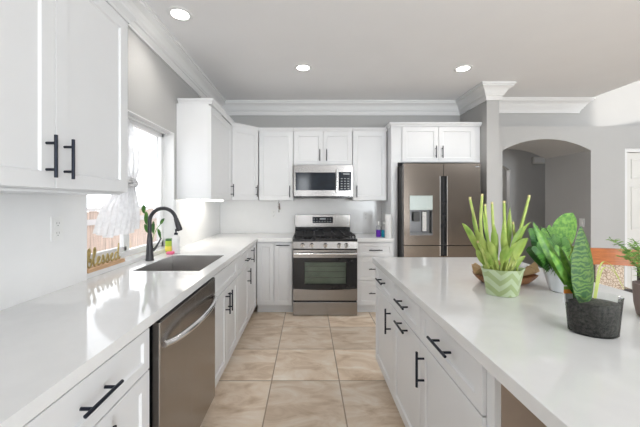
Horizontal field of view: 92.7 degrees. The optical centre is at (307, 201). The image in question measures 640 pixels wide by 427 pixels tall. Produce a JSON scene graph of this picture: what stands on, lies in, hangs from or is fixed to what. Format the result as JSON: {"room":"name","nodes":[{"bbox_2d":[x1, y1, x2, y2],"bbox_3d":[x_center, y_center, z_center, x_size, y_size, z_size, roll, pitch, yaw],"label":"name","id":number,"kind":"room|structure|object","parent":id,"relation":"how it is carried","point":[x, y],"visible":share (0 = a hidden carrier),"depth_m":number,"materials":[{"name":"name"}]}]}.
{"room":"kitchen","nodes":[
{"label":"kitchen","id":0,"kind":"room"},
{"bbox_2d":[97,27,200,275],"bbox_3d":[-1.325,-0.021,0.445,0.150,2.743,7.890,0,0,0],"label":"wall","id":1,"kind":"structure","parent":0,"point":[154,89],"depth_m":2.47,"materials":[{"name":"grey paint"}]},
{"bbox_2d":[0,193,86,310],"bbox_3d":[-1.241,0.197,0.775,0.018,0.478,1.850,0,0,0],"label":"backsplash","id":2,"kind":"structure","parent":1,"relation":"attached to","point":[32,266],"depth_m":1.39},
{"bbox_2d":[50,216,63,240],"bbox_3d":[-1.228,0.130,1.495,0.007,0.116,0.072,0,0,0],"label":"wall outlet","id":3,"kind":"object","parent":1,"relation":"attached to","point":[56,223],"visible":1,"depth_m":1.49,"materials":[{"name":"white plastic"}]},
{"bbox_2d":[55,220,60,226],"bbox_3d":[-1.227,0.106,1.495,0.003,0.030,0.034,0,0,0],"label":"socket","id":4,"kind":"object","parent":3,"relation":"attached to","point":[57,222],"depth_m":1.50,"materials":[{"name":"white plastic"}]},
{"bbox_2d":[55,230,60,236],"bbox_3d":[-1.227,0.154,1.495,0.003,0.030,0.034,0,0,0],"label":"socket","id":5,"kind":"object","parent":3,"relation":"attached to","point":[57,232],"depth_m":1.49,"materials":[{"name":"white plastic"}]},
{"bbox_2d":[0,0,136,194],"bbox_3d":[-1.064,-0.498,1.116,0.368,0.924,0.952,0,0,0],"label":"upper cabinet","id":6,"kind":"object","parent":1,"relation":"attached to","point":[64,63],"visible":1,"depth_m":1.15,"materials":[{"name":"white paint"}]},
{"bbox_2d":[88,118,162,265],"bbox_3d":[-1.367,-0.117,2.272,0.045,1.045,1.145,0,0,0],"label":"window","id":7,"kind":"structure","parent":1,"relation":"in","point":[124,250],"depth_m":2.69,"materials":[{"name":"white plastic"}]},
{"bbox_2d":[87,246,164,278],"bbox_3d":[-1.296,0.420,2.272,0.099,0.031,1.145,0,0,0],"label":"window sill","id":8,"kind":"structure","parent":1,"relation":"attached to","point":[137,257],"depth_m":2.15,"materials":[{"name":"white stone"}]},
{"bbox_2d":[87,243,124,272],"bbox_3d":[-1.262,0.335,1.897,0.044,0.138,0.345,0,0,0],"label":"word sign","id":9,"kind":"object","parent":8,"relation":"on","point":[106,263],"visible":0.98,"depth_m":1.86,"materials":[{"name":"brown wood"}]},
{"bbox_2d":[141,205,164,237],"bbox_3d":[-1.250,0.212,2.469,0.055,0.385,0.286,0,0,12],"label":"leafy sprig","id":10,"kind":"object","parent":8,"relation":"on","point":[143,208],"visible":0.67,"depth_m":2.39,"materials":[{"name":"green plant"}]},
{"bbox_2d":[93,115,168,237],"bbox_3d":[-1.300,-0.197,2.272,0.098,0.862,1.127,0,0,0],"label":"sheer curtain","id":11,"kind":"object","parent":1,"relation":"hanging from","point":[120,214],"visible":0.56,"depth_m":2.18,"materials":[{"name":"white fabric"}]},
{"bbox_2d":[128,110,173,245],"bbox_3d":[-1.296,-0.117,2.272,0.098,1.045,1.145,0,0,0],"label":"trim","id":12,"kind":"structure","parent":1,"relation":"attached to","point":[168,141],"depth_m":2.84,"materials":[{"name":"white paint"}]},
{"bbox_2d":[174,200,219,246],"bbox_3d":[-1.241,0.207,3.560,0.018,0.458,1.420,0,0,0],"label":"backsplash","id":13,"kind":"structure","parent":1,"relation":"attached to","point":[205,223],"depth_m":3.40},
{"bbox_2d":[177,98,233,200],"bbox_3d":[-1.064,-0.492,3.272,0.368,0.965,0.815,0,0,0],"label":"upper cabinet","id":14,"kind":"object","parent":1,"relation":"attached to","point":[204,137],"visible":1,"depth_m":2.90,"materials":[{"name":"white paint"}]},
{"bbox_2d":[200,298,404,426],"bbox_3d":[2.875,1.390,1.800,8.450,0.080,10.800,0,0,0],"label":"floor","id":15,"kind":"structure","parent":0,"point":[285,369],"depth_m":2.36,"materials":[{"name":"tile"}]},
{"bbox_2d":[23,328,148,426],"bbox_3d":[-0.914,0.914,0.882,0.668,0.872,0.625,0,0,0],"label":"base cabinet","id":16,"kind":"object","parent":15,"relation":"on","point":[116,393],"visible":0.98,"depth_m":0.96,"materials":[{"name":"white paint"}]},
{"bbox_2d":[148,277,217,426],"bbox_3d":[-0.861,0.916,1.583,0.674,0.868,0.759,0,0,0],"label":"dishwasher","id":17,"kind":"object","parent":15,"relation":"on","point":[181,369],"visible":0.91,"depth_m":1.47,"materials":[{"name":"silver metal"}]},
{"bbox_2d":[213,258,236,387],"bbox_3d":[-0.914,0.914,2.293,0.668,0.872,0.773,0,0,0],"label":"base cabinet","id":18,"kind":"object","parent":15,"relation":"on","point":[226,279],"visible":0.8,"depth_m":2.29,"materials":[{"name":"white paint"}]},
{"bbox_2d":[237,249,250,342],"bbox_3d":[-0.914,0.914,2.935,0.668,0.872,0.510,0,0,0],"label":"base cabinet","id":19,"kind":"object","parent":15,"relation":"on","point":[243,271],"visible":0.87,"depth_m":2.93,"materials":[{"name":"white paint"}]},
{"bbox_2d":[248,243,255,318],"bbox_3d":[-0.914,0.914,3.425,0.668,0.872,0.470,0,0,0],"label":"base cabinet","id":20,"kind":"object","parent":15,"relation":"on","point":[252,250],"visible":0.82,"depth_m":3.46,"materials":[{"name":"white paint"}]},
{"bbox_2d":[257,242,292,311],"bbox_3d":[-0.403,0.914,3.964,0.431,0.872,0.648,0,0,0],"label":"base cabinet","id":21,"kind":"object","parent":15,"relation":"on","point":[274,259],"visible":0.94,"depth_m":3.69,"materials":[{"name":"white paint"}]},
{"bbox_2d":[293,214,357,314],"bbox_3d":[0.202,0.760,3.906,0.768,1.180,0.718,0,0,0],"label":"gas range","id":22,"kind":"object","parent":15,"relation":"on","point":[325,248],"visible":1,"depth_m":3.61,"materials":[{"name":"silver metal"}]},
{"bbox_2d":[293,235,356,240],"bbox_3d":[0.202,0.453,3.913,0.768,0.030,0.605,0,0,0],"label":"cooktop","id":23,"kind":"object","parent":22,"relation":"in","point":[296,238],"depth_m":3.66,"materials":[{"name":"black metal"}]},
{"bbox_2d":[357,242,392,311],"bbox_3d":[0.811,0.914,3.964,0.438,0.872,0.648,0,0,0],"label":"base cabinet","id":24,"kind":"object","parent":15,"relation":"on","point":[366,270],"visible":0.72,"depth_m":3.68,"materials":[{"name":"white paint"}]},
{"bbox_2d":[353,233,393,241],"bbox_3d":[0.810,0.456,3.971,0.441,0.040,0.632,0,0,0],"label":"countertop","id":25,"kind":"structure","parent":24,"relation":"on","point":[361,237],"depth_m":3.65,"materials":[{"name":"white stone"}]},
{"bbox_2d":[376,221,380,236],"bbox_3d":[0.887,0.338,3.840,0.061,0.195,0.060,0,0,0],"label":"soap bottle","id":26,"kind":"object","parent":25,"relation":"on","point":[378,232],"visible":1,"depth_m":3.82,"materials":[{"name":"purple plastic"}]},
{"bbox_2d":[381,221,384,236],"bbox_3d":[0.948,0.338,3.820,0.061,0.195,0.060,0,0,0],"label":"soap bottle","id":27,"kind":"object","parent":25,"relation":"on","point":[382,231],"visible":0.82,"depth_m":3.80,"materials":[{"name":"blue plastic"}]},
{"bbox_2d":[385,214,391,237],"bbox_3d":[0.984,0.292,3.725,0.092,0.286,0.092,0,0,0],"label":"paper towel roll","id":28,"kind":"object","parent":25,"relation":"on","point":[388,217],"visible":1,"depth_m":3.69,"materials":[{"name":"white paper"}]},
{"bbox_2d":[375,266,392,396],"bbox_3d":[0.820,0.914,2.151,0.660,0.872,0.489,0,0,0],"label":"base cabinet","id":29,"kind":"object","parent":15,"relation":"on","point":[384,285],"visible":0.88,"depth_m":2.11,"materials":[{"name":"white paint"}]},
{"bbox_2d":[382,163,396,256],"bbox_3d":[1.073,0.431,4.039,0.078,1.838,0.498,0,0,0],"label":"end panel","id":30,"kind":"object","parent":15,"relation":"on","point":[389,206],"visible":0.36,"depth_m":3.79,"materials":[{"name":"white paint"}]},
{"bbox_2d":[393,282,420,426],"bbox_3d":[0.820,0.914,1.674,0.660,0.872,0.463,0,0,0],"label":"base cabinet","id":31,"kind":"object","parent":15,"relation":"on","point":[406,313],"visible":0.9,"depth_m":1.66,"materials":[{"name":"white paint"}]},
{"bbox_2d":[397,163,479,256],"bbox_3d":[1.567,0.450,3.898,0.893,1.800,0.684,0,0,0],"label":"refrigerator","id":32,"kind":"object","parent":15,"relation":"on","point":[433,204],"visible":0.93,"depth_m":3.56,"materials":[{"name":"silver metal"}]},
{"bbox_2d":[415,308,486,426],"bbox_3d":[0.820,0.914,1.184,0.660,0.872,0.517,0,0,0],"label":"base cabinet","id":33,"kind":"object","parent":15,"relation":"on","point":[453,384],"visible":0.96,"depth_m":1.18,"materials":[{"name":"white paint"}]},
{"bbox_2d":[372,257,639,426],"bbox_3d":[1.031,0.456,1.077,1.052,0.040,2.655,0,0,0],"label":"countertop","id":34,"kind":"structure","parent":33,"relation":"on","point":[564,377],"depth_m":0.95,"materials":[{"name":"white stone"}]},
{"bbox_2d":[462,194,530,297],"bbox_3d":[0.888,0.199,1.441,0.358,0.474,0.152,0,0,0],"label":"plant","id":35,"kind":"object","parent":34,"relation":"on","point":[505,279],"visible":1,"depth_m":1.42,"materials":[{"name":"green plant"}]},
{"bbox_2d":[472,271,538,284],"bbox_3d":[1.056,0.411,1.638,0.332,0.049,0.209,0,0,0],"label":"dish","id":36,"kind":"object","parent":34,"relation":"on","point":[527,279],"visible":0.31,"depth_m":1.59,"materials":[{"name":"brown wood"}]},
{"bbox_2d":[471,260,539,275],"bbox_3d":[1.060,0.363,1.640,0.347,0.081,0.193,0,0,0],"label":"crumpled paper","id":37,"kind":"object","parent":36,"relation":"in","point":[533,268],"visible":0.21,"depth_m":1.62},
{"bbox_2d":[526,213,576,292],"bbox_3d":[1.200,0.245,1.475,0.367,0.381,0.155,0,0,-28],"label":"leaf plant","id":38,"kind":"object","parent":34,"relation":"on","point":[564,226],"visible":0.48,"depth_m":1.46,"materials":[{"name":"green plant"}]},
{"bbox_2d":[533,223,624,338],"bbox_3d":[0.925,0.255,1.018,0.272,0.360,0.109,0,0,16],"label":"potted snake plant","id":39,"kind":"object","parent":34,"relation":"on","point":[594,317],"visible":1,"depth_m":1.00,"materials":[{"name":"green plant"}]},
{"bbox_2d":[606,237,639,315],"bbox_3d":[1.288,0.281,1.158,0.234,0.308,0.271,0,0,41],"label":"potted fern","id":40,"kind":"object","parent":34,"relation":"on","point":[635,284],"visible":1,"depth_m":1.17,"materials":[{"name":"green plant"}]},
{"bbox_2d":[632,280,639,315],"bbox_3d":[1.308,0.373,1.145,0.126,0.125,0.126,0,0,0],"label":"pot","id":41,"kind":"object","parent":40,"relation":"attached to","point":[635,284],"depth_m":1.16,"materials":[{"name":"ceramic"}]},
{"bbox_2d":[487,371,546,426],"bbox_3d":[0.846,0.914,0.903,0.608,0.872,0.044,0,0,0],"label":"panel","id":42,"kind":"object","parent":15,"relation":"on","point":[504,409],"visible":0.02,"depth_m":0.88,"materials":[{"name":"white paint"}]},
{"bbox_2d":[590,248,639,292],"bbox_3d":[3.060,0.902,3.153,0.430,0.895,0.450,0,0,20],"label":"dining chair","id":43,"kind":"object","parent":15,"relation":"on","point":[608,277],"visible":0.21,"depth_m":2.97,"materials":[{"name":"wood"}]},
{"bbox_3d":[-0.914,0.914,0.225,0.668,0.872,0.690,0,0,0],"label":"base cabinet","id":44,"kind":"object","parent":15,"relation":"on","visible":0},
{"bbox_2d":[0,233,294,426],"bbox_3d":[-0.717,0.456,2.068,1.061,0.040,4.437,0,0,0],"label":"countertop","id":45,"kind":"structure","parent":44,"relation":"on","point":[49,343],"depth_m":1.12,"materials":[{"name":"white stone"}]},
{"bbox_2d":[145,207,181,260],"bbox_3d":[-1.071,0.235,2.278,0.271,0.402,0.074,0,0,0],"label":"kitchen faucet","id":46,"kind":"object","parent":45,"relation":"on","point":[149,247],"visible":1,"depth_m":2.26,"materials":[{"name":"black metal"}]},
{"bbox_2d":[165,238,171,252],"bbox_3d":[-1.190,0.374,2.620,0.072,0.122,0.071,0,0,0],"label":"tub","id":47,"kind":"object","parent":45,"relation":"on","point":[168,241],"visible":0.67,"depth_m":2.59,"materials":[{"name":"plastic"}]},
{"bbox_2d":[172,229,179,253],"bbox_3d":[-1.125,0.330,2.600,0.066,0.212,0.066,0,0,-31],"label":"soap bottle","id":48,"kind":"object","parent":45,"relation":"on","point":[175,239],"visible":0.84,"depth_m":2.58,"materials":[{"name":"white plastic"}]},
{"bbox_2d":[135,256,221,270],"bbox_3d":[-0.900,0.566,2.219,0.454,0.249,0.607,0,0,0],"label":"sink","id":49,"kind":"object","parent":45,"relation":"in","point":[172,263],"visible":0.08,"depth_m":2.50,"materials":[{"name":"metal"}]},
{"bbox_2d":[221,115,459,297],"bbox_3d":[0.370,-0.021,4.340,3.540,2.743,0.100,0,0,0],"label":"wall","id":50,"kind":"structure","parent":0,"point":[293,121],"depth_m":4.29,"materials":[{"name":"grey paint"}]},
{"bbox_2d":[231,122,258,199],"bbox_3d":[-0.924,-0.492,3.966,0.611,0.935,0.608,0,0,0],"label":"upper cabinet","id":51,"kind":"object","parent":50,"relation":"attached to","point":[245,138],"visible":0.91,"depth_m":3.83,"materials":[{"name":"white paint"}]},
{"bbox_2d":[271,210,275,217],"bbox_3d":[-0.480,0.164,4.269,0.072,0.116,0.007,0,0,0],"label":"wall outlet","id":52,"kind":"object","parent":50,"relation":"attached to","point":[273,212],"visible":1,"depth_m":4.27,"materials":[{"name":"white plastic"}]},
{"bbox_2d":[259,127,293,200],"bbox_3d":[-0.414,-0.490,4.095,0.448,0.940,0.350,0,0,0],"label":"upper cabinet","id":53,"kind":"object","parent":50,"relation":"attached to","point":[276,144],"visible":0.99,"depth_m":3.97,"materials":[{"name":"white paint"}]},
{"bbox_2d":[220,198,381,232],"bbox_3d":[-0.100,0.193,4.281,2.260,0.486,0.018,0,0,0],"label":"backsplash","id":54,"kind":"structure","parent":50,"relation":"attached to","point":[236,216],"depth_m":4.27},
{"bbox_2d":[294,127,352,164],"bbox_3d":[0.196,-0.720,4.095,0.763,0.480,0.350,0,0,0],"label":"upper cabinet","id":55,"kind":"object","parent":50,"relation":"attached to","point":[312,145],"visible":0.99,"depth_m":3.96,"materials":[{"name":"white paint"}]},
{"bbox_2d":[294,165,352,197],"bbox_3d":[0.196,-0.263,4.057,0.753,0.422,0.426,0,0,0],"label":"microwave","id":56,"kind":"object","parent":55,"relation":"attached to","point":[310,181],"visible":1,"depth_m":3.89,"materials":[{"name":"metal"}]},
{"bbox_2d":[363,212,367,219],"bbox_3d":[0.806,0.200,4.269,0.072,0.116,0.007,0,0,0],"label":"wall outlet","id":57,"kind":"object","parent":50,"relation":"attached to","point":[365,214],"visible":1,"depth_m":4.27,"materials":[{"name":"white plastic"}]},
{"bbox_2d":[349,127,387,200],"bbox_3d":[0.805,-0.490,4.095,0.449,0.940,0.350,0,0,0],"label":"upper cabinet","id":58,"kind":"object","parent":50,"relation":"attached to","point":[369,144],"visible":0.99,"depth_m":3.97,"materials":[{"name":"white paint"}]},
{"bbox_2d":[385,122,481,166],"bbox_3d":[1.571,-0.735,4.000,1.133,0.490,0.540,0,0,0],"label":"upper cabinet","id":59,"kind":"object","parent":50,"relation":"attached to","point":[407,142],"visible":0.98,"depth_m":3.78,"materials":[{"name":"white paint"}]},
{"bbox_2d":[145,0,639,99],"bbox_3d":[1.195,-1.443,0.445,5.190,0.100,7.890,0,0,0],"label":"ceiling","id":60,"kind":"structure","parent":0,"point":[247,49],"depth_m":2.70,"materials":[{"name":"white paint"}]},
{"bbox_2d":[166,6,192,21],"bbox_3d":[-0.948,-1.390,2.260,0.184,0.006,0.184,0,0,0],"label":"recessed light","id":61,"kind":"object","parent":60,"relation":"in","point":[178,13],"visible":1,"depth_m":2.25,"materials":[{"name":"white paint"}]},
{"bbox_2d":[294,64,311,71],"bbox_3d":[-0.050,-1.390,3.160,0.184,0.006,0.184,0,0,0],"label":"recessed light","id":62,"kind":"object","parent":60,"relation":"in","point":[299,67],"visible":1,"depth_m":3.15,"materials":[{"name":"white paint"}]},
{"bbox_2d":[453,64,472,71],"bbox_3d":[1.617,-1.390,3.180,0.184,0.006,0.184,0,0,0],"label":"recessed light","id":63,"kind":"object","parent":60,"relation":"in","point":[463,68],"visible":1,"depth_m":3.17,"materials":[{"name":"white paint"}]},
{"bbox_2d":[460,100,498,256],"bbox_3d":[2.213,-0.021,4.020,0.146,2.743,0.740,0,0,0],"label":"wall","id":64,"kind":"structure","parent":0,"point":[487,112],"depth_m":3.65,"materials":[{"name":"grey paint"}]},
{"bbox_2d":[121,0,595,114],"bbox_3d":[1.288,-1.305,0.395,5.075,0.176,7.790,0,0,0],"label":"crown molding","id":65,"kind":"structure","parent":64,"relation":"attached to","point":[148,27],"depth_m":4.12,"materials":[{"name":"white paint"}]},
{"bbox_2d":[502,168,506,228],"bbox_3d":[3.800,0.050,7.150,3.800,2.600,0.100,0,0,0],"label":"wall","id":66,"kind":"structure","parent":0,"point":[504,172],"depth_m":7.10,"materials":[{"name":"grey paint"}]},
{"bbox_2d":[502,149,544,266],"bbox_3d":[3.800,0.100,5.750,3.600,2.500,0.100,0,0,0],"label":"wall","id":67,"kind":"structure","parent":0,"point":[525,178],"depth_m":5.70,"materials":[{"name":"grey paint"}]},
{"bbox_2d":[532,157,544,163],"bbox_3d":[4.290,-0.775,5.672,0.220,0.130,0.054,0,0,0],"label":"door chime","id":68,"kind":"object","parent":67,"relation":"attached to","point":[535,160],"visible":0.85,"depth_m":5.65,"materials":[{"name":"paint"}]},
{"bbox_2d":[535,158,544,161],"bbox_3d":[4.290,-0.775,5.649,0.180,0.080,0.007,0,0,0],"label":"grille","id":69,"kind":"object","parent":68,"relation":"attached to","point":[536,159],"depth_m":5.64,"materials":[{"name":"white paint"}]},
{"bbox_2d":[499,126,639,285],"bbox_3d":[4.643,0.176,4.385,4.714,2.347,0.770,0,0,0],"label":"wall","id":70,"kind":"structure","parent":0,"point":[585,165],"depth_m":4.00,"materials":[{"name":"grey paint"}]},
{"bbox_2d":[579,218,583,226],"bbox_3d":[3.705,0.280,4.130,0.009,0.116,0.072,0,0,0],"label":"light switch","id":71,"kind":"object","parent":70,"relation":"attached to","point":[581,220],"visible":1,"depth_m":4.13,"materials":[{"name":"white plastic"}]},
{"bbox_2d":[625,148,639,288],"bbox_3d":[4.564,0.321,4.051,0.813,2.058,0.098,0,0,0],"label":"door","id":72,"kind":"structure","parent":70,"relation":"in","point":[632,155],"depth_m":4.05,"materials":[{"name":"white paint"}]},
{"bbox_2d":[499,80,639,125],"bbox_3d":[4.643,-2.074,4.235,4.714,2.153,0.110,0,0,0],"label":"wall","id":73,"kind":"structure","parent":0,"point":[620,106],"depth_m":4.18,"materials":[{"name":"grey paint"}]},
{"label":"outside","id":74,"kind":"structure","parent":0,"visible":0},
{"bbox_3d":[-5.225,1.600,4.000,7.550,0.100,20.000,0,0,0],"label":"ground","id":75,"kind":"structure","parent":74,"visible":0},
{"bbox_2d":[87,206,156,257],"bbox_3d":[-2.735,0.812,4.000,0.070,1.475,10.000,0,0,0],"label":"wooden fence","id":76,"kind":"object","parent":75,"relation":"on","point":[139,237],"visible":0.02,"depth_m":4.27,"materials":[{"name":"brown wood"}]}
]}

